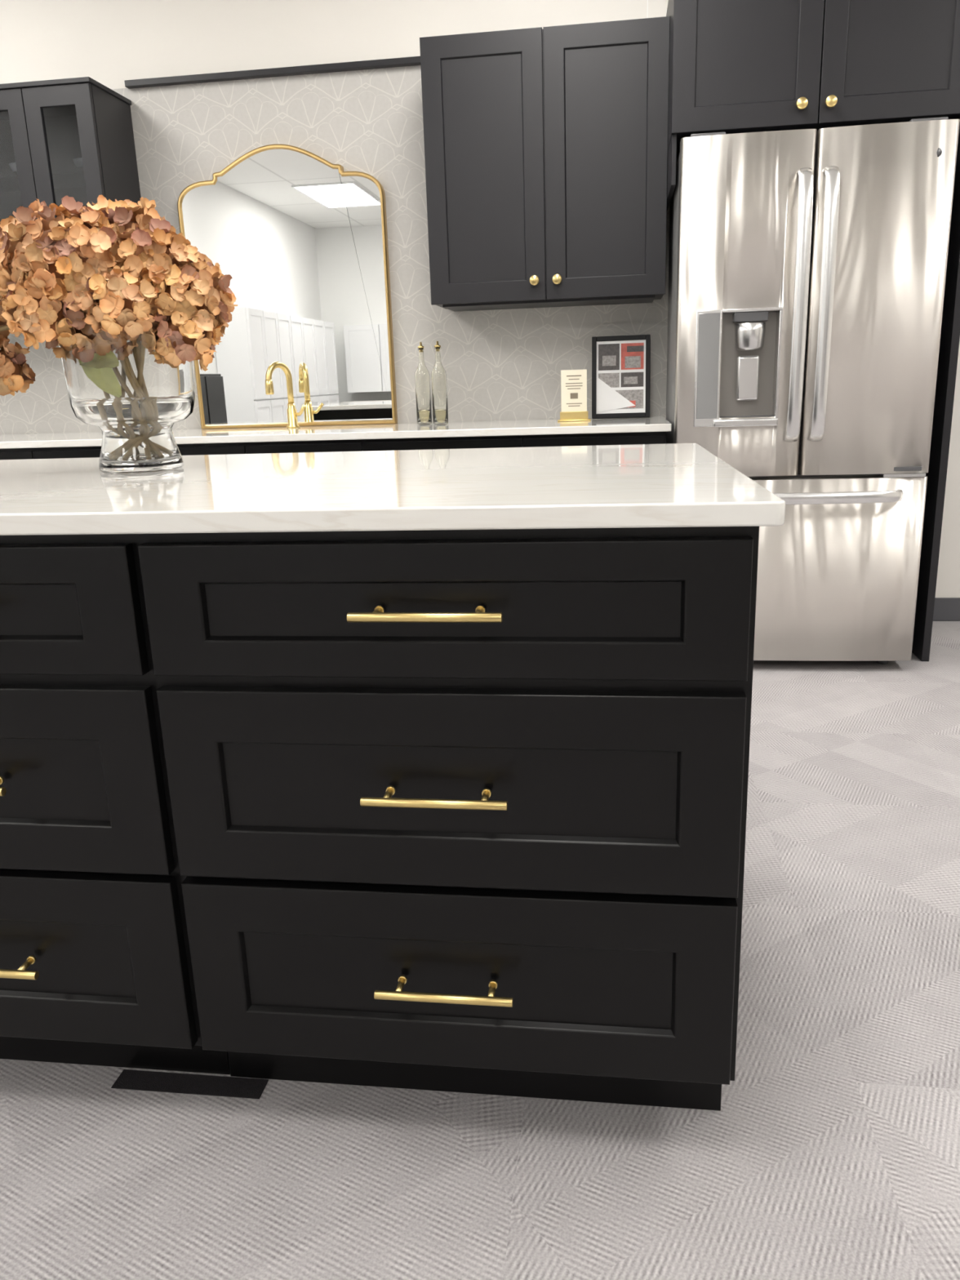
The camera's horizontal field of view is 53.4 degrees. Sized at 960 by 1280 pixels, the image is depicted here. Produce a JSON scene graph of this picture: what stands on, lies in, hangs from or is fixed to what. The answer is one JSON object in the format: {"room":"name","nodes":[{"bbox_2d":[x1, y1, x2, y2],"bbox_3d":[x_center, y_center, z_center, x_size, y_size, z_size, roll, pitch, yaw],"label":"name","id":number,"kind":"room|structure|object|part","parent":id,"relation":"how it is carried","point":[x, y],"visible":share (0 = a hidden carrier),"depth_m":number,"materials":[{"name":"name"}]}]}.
{"room":"store","nodes":[
{"label":"store","id":0,"kind":"room"},
{"bbox_2d":[0,621,959,1279],"bbox_3d":[0.303,1.061,0.280,8.070,0.100,8.450,0,15,8],"label":"floor","id":1,"kind":"structure","parent":0,"point":[832,1150],"depth_m":1.38,"materials":[{"name":"carpet"}]},
{"bbox_2d":[111,1069,268,1098],"bbox_3d":[-0.456,0.699,1.503,0.244,0.005,0.043,0,15,8],"label":"floor vent","id":2,"kind":"object","parent":1,"relation":"on","point":[140,1080],"visible":1,"depth_m":1.50,"materials":[{"name":"metal"}]},
{"bbox_2d":[0,415,671,459],"bbox_3d":[-1.183,-0.428,4.043,3.864,0.879,0.662,0,15,8],"label":"countertop","id":3,"kind":"structure","parent":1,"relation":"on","point":[651,429],"depth_m":3.58,"materials":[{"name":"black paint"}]},
{"bbox_3d":[-1.969,-0.670,3.794,0.441,0.148,0.020,0,15,8],"label":"drawer","id":4,"kind":"part","parent":3,"relation":"part of","materials":[{"name":"black paint"}]},
{"bbox_3d":[-1.543,-0.668,3.734,0.411,0.148,0.020,0,15,8],"label":"drawer","id":5,"kind":"part","parent":3,"relation":"part of","materials":[{"name":"black paint"}]},
{"bbox_3d":[-1.113,-0.666,3.674,0.451,0.148,0.020,0,15,8],"label":"drawer","id":6,"kind":"part","parent":3,"relation":"part of","materials":[{"name":"black paint"}]},
{"bbox_2d":[265,361,305,427],"bbox_3d":[-0.824,-1.021,3.985,0.165,0.270,0.089,-12,18,-31],"label":"kitchen faucet","id":7,"kind":"object","parent":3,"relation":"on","point":[292,415],"visible":1,"depth_m":4.00,"materials":[{"name":"gold metal"}]},
{"bbox_3d":[-0.763,-0.968,4.026,0.072,0.047,0.021,5,17,25],"label":"lever","id":8,"kind":"part","parent":7,"relation":"part of","materials":[{"name":"gold metal"}]},
{"bbox_3d":[-0.662,-0.665,3.611,0.451,0.148,0.020,0,15,8],"label":"drawer","id":9,"kind":"part","parent":3,"relation":"part of","materials":[{"name":"black paint"}]},
{"bbox_2d":[414,342,431,424],"bbox_3d":[-0.235,-1.051,3.915,0.062,0.325,0.062,0,15,8],"label":"glass bottle","id":10,"kind":"object","parent":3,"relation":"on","point":[422,376],"visible":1,"depth_m":3.90,"materials":[{"name":"clear glass"}]},
{"bbox_2d":[431,341,448,424],"bbox_3d":[-0.166,-1.043,3.876,0.062,0.325,0.062,0,15,8],"label":"glass bottle","id":11,"kind":"object","parent":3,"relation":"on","point":[438,375],"visible":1,"depth_m":3.86,"materials":[{"name":"clear glass"}]},
{"bbox_3d":[-0.140,-0.663,3.538,0.596,0.148,0.020,0,15,8],"label":"drawer","id":12,"kind":"part","parent":3,"relation":"part of","materials":[{"name":"black paint"}]},
{"bbox_2d":[557,368,591,422],"bbox_3d":[0.372,-0.965,3.770,0.130,0.196,0.060,0,15,8],"label":"sign","id":13,"kind":"object","parent":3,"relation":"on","point":[573,382],"visible":1,"depth_m":3.77,"materials":[{"name":"beige paper"}]},
{"bbox_3d":[0.411,-0.660,3.461,0.508,0.148,0.020,0,15,8],"label":"drawer","id":14,"kind":"part","parent":3,"relation":"part of","materials":[{"name":"black paint"}]},
{"bbox_2d":[591,334,650,418],"bbox_3d":[0.568,-1.060,3.851,0.232,0.320,0.068,0,15,8],"label":"framed picture","id":15,"kind":"object","parent":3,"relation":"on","point":[620,364],"visible":1,"depth_m":3.85,"materials":[{"name":"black paper"}]},
{"bbox_3d":[0.462,-1.060,3.866,0.018,0.322,0.018,0,6,8],"label":"frame","id":16,"kind":"part","parent":15,"relation":"part of","materials":[{"name":"black wood"}]},
{"bbox_2d":[598,373,619,387],"bbox_3d":[0.520,-1.048,3.857,0.084,0.057,0.001,0,7,8],"label":"photo","id":17,"kind":"object","parent":15,"relation":"attached to","point":[612,380],"depth_m":3.86},
{"bbox_2d":[598,343,619,370],"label":"photo","id":18,"kind":"object","parent":15,"relation":"attached to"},
{"bbox_2d":[602,355,616,365],"bbox_3d":[0.520,-1.125,3.848,0.055,0.040,0.001,0,7,8],"label":"photo","id":19,"kind":"object","parent":15,"relation":"attached to","point":[606,360],"depth_m":3.85},
{"bbox_3d":[0.570,-0.909,3.868,0.196,0.018,0.018,0,6,8],"label":"frame","id":20,"kind":"part","parent":15,"relation":"part of","materials":[{"name":"black wood"}]},
{"bbox_3d":[0.566,-1.211,3.834,0.196,0.018,0.018,0,6,8],"label":"frame","id":21,"kind":"part","parent":15,"relation":"part of","materials":[{"name":"black wood"}]},
{"bbox_2d":[615,389,643,408],"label":"photo","id":22,"kind":"object","parent":15,"relation":"on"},
{"bbox_2d":[623,376,637,384],"bbox_3d":[0.607,-1.045,3.845,0.055,0.029,0.001,0,6,8],"label":"photo","id":23,"kind":"object","parent":15,"relation":"attached to","point":[632,380],"depth_m":3.84},
{"bbox_2d":[627,400,635,407],"bbox_3d":[0.589,-0.953,3.859,0.078,0.026,0.001,0,7,8],"label":"photo","id":24,"kind":"object","parent":15,"relation":"on","point":[633,402],"depth_m":3.85},
{"bbox_2d":[621,372,643,386],"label":"photo","id":25,"kind":"object","parent":15,"relation":"attached to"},
{"bbox_2d":[621,342,644,369],"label":"photo","id":26,"kind":"object","parent":15,"relation":"attached to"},
{"bbox_2d":[624,355,640,368],"bbox_3d":[0.614,-1.116,3.836,0.063,0.046,0.001,0,7,8],"label":"photo","id":27,"kind":"object","parent":15,"relation":"attached to","point":[632,362],"depth_m":3.84},
{"bbox_2d":[626,345,644,351],"bbox_3d":[0.623,-1.167,3.829,0.067,0.023,0.001,0,6,8],"label":"photo","id":28,"kind":"object","parent":15,"relation":"attached to","point":[641,348],"depth_m":3.83},
{"bbox_3d":[0.674,-1.059,3.836,0.018,0.322,0.018,0,6,8],"label":"frame","id":29,"kind":"part","parent":15,"relation":"part of","materials":[{"name":"black wood"}]},
{"bbox_2d":[0,443,785,1111],"bbox_3d":[-0.668,0.160,1.767,2.190,0.914,0.952,0,15,8],"label":"kitchen island","id":30,"kind":"object","parent":1,"relation":"on","point":[428,770],"visible":1,"depth_m":1.26,"materials":[{"name":"black paint"}]},
{"bbox_3d":[-0.730,0.199,1.311,0.187,0.012,0.044,0,15,8],"label":"handle","id":31,"kind":"part","parent":30,"relation":"part of","materials":[{"name":"gold metal"}]},
{"bbox_3d":[-0.721,0.472,1.386,0.187,0.012,0.044,0,15,8],"label":"handle","id":32,"kind":"part","parent":30,"relation":"part of","materials":[{"name":"gold metal"}]},
{"bbox_3d":[-0.728,-0.040,1.275,0.575,0.172,0.020,0,15,8],"label":"drawer","id":33,"kind":"part","parent":30,"relation":"part of","materials":[{"name":"black paint"}]},
{"bbox_3d":[-0.720,0.193,1.339,0.575,0.271,0.020,0,15,8],"label":"drawer","id":34,"kind":"part","parent":30,"relation":"part of","materials":[{"name":"black paint"}]},
{"bbox_3d":[-0.711,0.466,1.414,0.575,0.272,0.020,0,15,8],"label":"drawer","id":35,"kind":"part","parent":30,"relation":"part of","materials":[{"name":"black paint"}]},
{"bbox_2d":[0,443,785,535],"bbox_3d":[-0.681,-0.269,1.657,2.190,0.028,0.937,0,15,8],"label":"island countertop","id":36,"kind":"structure","parent":30,"relation":"on","point":[671,485],"depth_m":1.27,"materials":[{"name":"white stone"}]},
{"bbox_2d":[57,312,195,473],"bbox_3d":[-0.630,-0.446,1.735,0.230,0.270,0.230,0,15,8],"label":"flower vase","id":37,"kind":"object","parent":36,"relation":"on","point":[118,386],"visible":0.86,"depth_m":1.65,"materials":[{"name":"clear glass"}]},
{"bbox_2d":[0,195,238,395],"bbox_3d":[-0.750,-0.554,1.732,0.621,0.454,0.429,-5,16,-11],"label":"hydrangea bouquet","id":38,"kind":"object","parent":37,"relation":"in","point":[121,263],"visible":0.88,"depth_m":1.60,"materials":[{"name":"orange plant"}]},
{"bbox_3d":[-0.065,-0.031,1.153,0.187,0.012,0.044,0,15,8],"label":"handle","id":39,"kind":"part","parent":30,"relation":"part of","materials":[{"name":"gold metal"}]},
{"bbox_3d":[-0.057,0.202,1.217,0.187,0.012,0.044,0,15,8],"label":"handle","id":40,"kind":"part","parent":30,"relation":"part of","materials":[{"name":"gold metal"}]},
{"bbox_3d":[-0.047,0.475,1.292,0.187,0.012,0.044,0,15,8],"label":"handle","id":41,"kind":"part","parent":30,"relation":"part of","materials":[{"name":"gold metal"}]},
{"bbox_3d":[-0.054,-0.037,1.181,0.753,0.172,0.020,0,15,8],"label":"drawer","id":42,"kind":"part","parent":30,"relation":"part of","materials":[{"name":"black paint"}]},
{"bbox_3d":[-0.046,0.196,1.245,0.753,0.271,0.020,0,15,8],"label":"drawer","id":43,"kind":"part","parent":30,"relation":"part of","materials":[{"name":"black paint"}]},
{"bbox_3d":[-0.037,0.469,1.320,0.753,0.272,0.020,0,15,8],"label":"drawer","id":44,"kind":"part","parent":30,"relation":"part of","materials":[{"name":"black paint"}]},
{"bbox_2d":[666,0,959,661],"bbox_3d":[1.169,-1.125,3.532,0.962,2.335,0.635,0,15,8],"label":"cabinet","id":45,"kind":"object","parent":1,"relation":"on","point":[736,66],"visible":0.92,"depth_m":3.06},
{"bbox_3d":[0.687,-1.683,3.469,0.015,0.157,0.584,0,15,8],"label":"filler panel","id":46,"kind":"part","parent":45,"relation":"part of","materials":[{"name":"grey paint"}]},
{"bbox_3d":[0.855,-1.926,3.061,0.464,0.521,0.020,0,15,8],"label":"door","id":47,"kind":"part","parent":45,"relation":"part of","materials":[{"name":"grey paint"}]},
{"bbox_3d":[1.033,-1.721,3.068,0.036,0.036,0.031,0,15,8],"label":"knob","id":48,"kind":"part","parent":45,"relation":"part of","materials":[{"name":"gold metal"}]},
{"bbox_3d":[1.122,-1.721,3.055,0.036,0.036,0.031,0,15,8],"label":"knob","id":49,"kind":"part","parent":45,"relation":"part of","materials":[{"name":"gold metal"}]},
{"bbox_3d":[1.319,-1.924,2.996,0.465,0.521,0.020,0,15,8],"label":"door","id":50,"kind":"part","parent":45,"relation":"part of","materials":[{"name":"grey paint"}]},
{"bbox_3d":[1.634,-1.126,3.478,0.026,2.335,0.597,0,15,8],"label":"panel","id":51,"kind":"part","parent":45,"relation":"part of","materials":[{"name":"grey paint"}]},
{"bbox_2d":[666,116,959,664],"bbox_3d":[1.127,-0.831,3.508,0.839,1.785,0.798,0,15,8],"label":"refrigerator","id":52,"kind":"object","parent":1,"relation":"on","point":[807,268],"depth_m":3.14,"materials":[{"name":"grey metal"}]},
{"bbox_2d":[0,0,959,597],"bbox_3d":[0.814,-1.498,3.868,8.070,2.900,0.100,0,15,8],"label":"wall","id":53,"kind":"structure","parent":0,"point":[110,42],"depth_m":3.82,"materials":[{"name":"white paint"}]},
{"bbox_2d":[0,76,141,223],"bbox_3d":[-1.995,-1.756,3.959,1.120,0.869,0.333,0,15,8],"label":"upper cabinet","id":54,"kind":"object","parent":53,"relation":"attached to","point":[73,137],"visible":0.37,"depth_m":3.75,"materials":[{"name":"grey paint"}]},
{"bbox_2d":[8,162,17,171],"bbox_3d":[-1.869,-1.921,3.917,0.110,0.050,0.110,0,15,8],"label":"cup","id":55,"kind":"object","parent":54,"relation":"on","point":[12,165],"depth_m":3.87,"materials":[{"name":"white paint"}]},
{"bbox_3d":[-1.881,-1.707,3.800,0.275,0.851,0.020,0,15,8],"label":"door","id":56,"kind":"part","parent":54,"relation":"part of","materials":[{"name":"grey paint"}]},
{"bbox_2d":[0,166,85,192],"bbox_3d":[-2.000,-1.889,3.949,1.076,0.018,0.267,0,15,8],"label":"shelf","id":57,"kind":"object","parent":54,"relation":"attached to","point":[72,180],"depth_m":3.90,"materials":[{"name":"black wood"}]},
{"bbox_3d":[-1.606,-1.706,3.762,0.275,0.851,0.020,0,15,8],"label":"door","id":58,"kind":"part","parent":54,"relation":"part of","materials":[{"name":"grey paint"}]},
{"bbox_3d":[-2.009,-2.167,3.846,1.120,0.017,0.333,0,15,8],"label":"crown","id":59,"kind":"part","parent":54,"relation":"part of","materials":[{"name":"grey paint"}]},
{"bbox_2d":[72,157,83,167],"bbox_3d":[-1.592,-1.920,3.879,0.110,0.050,0.110,0,15,8],"label":"cup","id":60,"kind":"object","parent":54,"relation":"on","point":[77,162],"depth_m":3.84,"materials":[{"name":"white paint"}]},
{"bbox_2d":[124,56,420,88],"bbox_3d":[-0.810,-2.264,3.809,1.278,0.024,0.030,0,15,8],"label":"trim","id":61,"kind":"structure","parent":53,"relation":"attached to","point":[413,60],"depth_m":3.80,"materials":[{"name":"grey paint"}]},
{"bbox_2d":[0,65,670,434],"bbox_3d":[-1.126,-1.592,4.059,3.965,1.390,0.004,0,15,8],"label":"backsplash","id":62,"kind":"structure","parent":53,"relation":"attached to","point":[498,364],"depth_m":3.94,"materials":[{"name":"beige tile"}]},
{"bbox_2d":[177,144,397,428],"bbox_3d":[-0.812,-1.473,4.026,0.880,1.116,0.036,0,15,8],"label":"wall mirror","id":63,"kind":"object","parent":62,"relation":"attached to","point":[301,238],"visible":0.98,"depth_m":4.01,"materials":[{"name":"gold metal"}]},
{"bbox_2d":[419,16,670,311],"bbox_3d":[0.255,-1.760,3.630,0.884,0.916,0.355,0,15,8],"label":"upper cabinet","id":64,"kind":"object","parent":53,"relation":"attached to","point":[546,148],"visible":1,"depth_m":3.49,"materials":[{"name":"grey paint"}]},
{"bbox_3d":[0.016,-1.728,3.528,0.440,0.908,0.020,0,15,8],"label":"door","id":65,"kind":"part","parent":64,"relation":"part of","materials":[{"name":"grey paint"}]},
{"bbox_3d":[0.204,-1.348,3.582,0.036,0.036,0.031,0,15,8],"label":"knob","id":66,"kind":"part","parent":64,"relation":"part of","materials":[{"name":"gold metal"}]},
{"bbox_3d":[0.276,-1.333,3.780,0.810,0.012,0.280,0,15,8],"label":"light rail","id":67,"kind":"part","parent":64,"relation":"part of","materials":[{"name":"grey paint"}]},
{"bbox_3d":[0.289,-1.348,3.570,0.036,0.036,0.031,0,15,8],"label":"knob","id":68,"kind":"part","parent":64,"relation":"part of","materials":[{"name":"gold metal"}]},
{"bbox_3d":[0.457,-1.726,3.466,0.440,0.908,0.020,0,15,8],"label":"door","id":69,"kind":"part","parent":64,"relation":"part of","materials":[{"name":"grey paint"}]},
{"bbox_2d":[933,597,959,621],"bbox_3d":[3.239,-0.124,3.851,3.050,0.100,0.012,0,15,8],"label":"baseboard","id":70,"kind":"structure","parent":53,"relation":"attached to","point":[945,609],"depth_m":4.02,"materials":[{"name":"grey rubber"}]}
]}

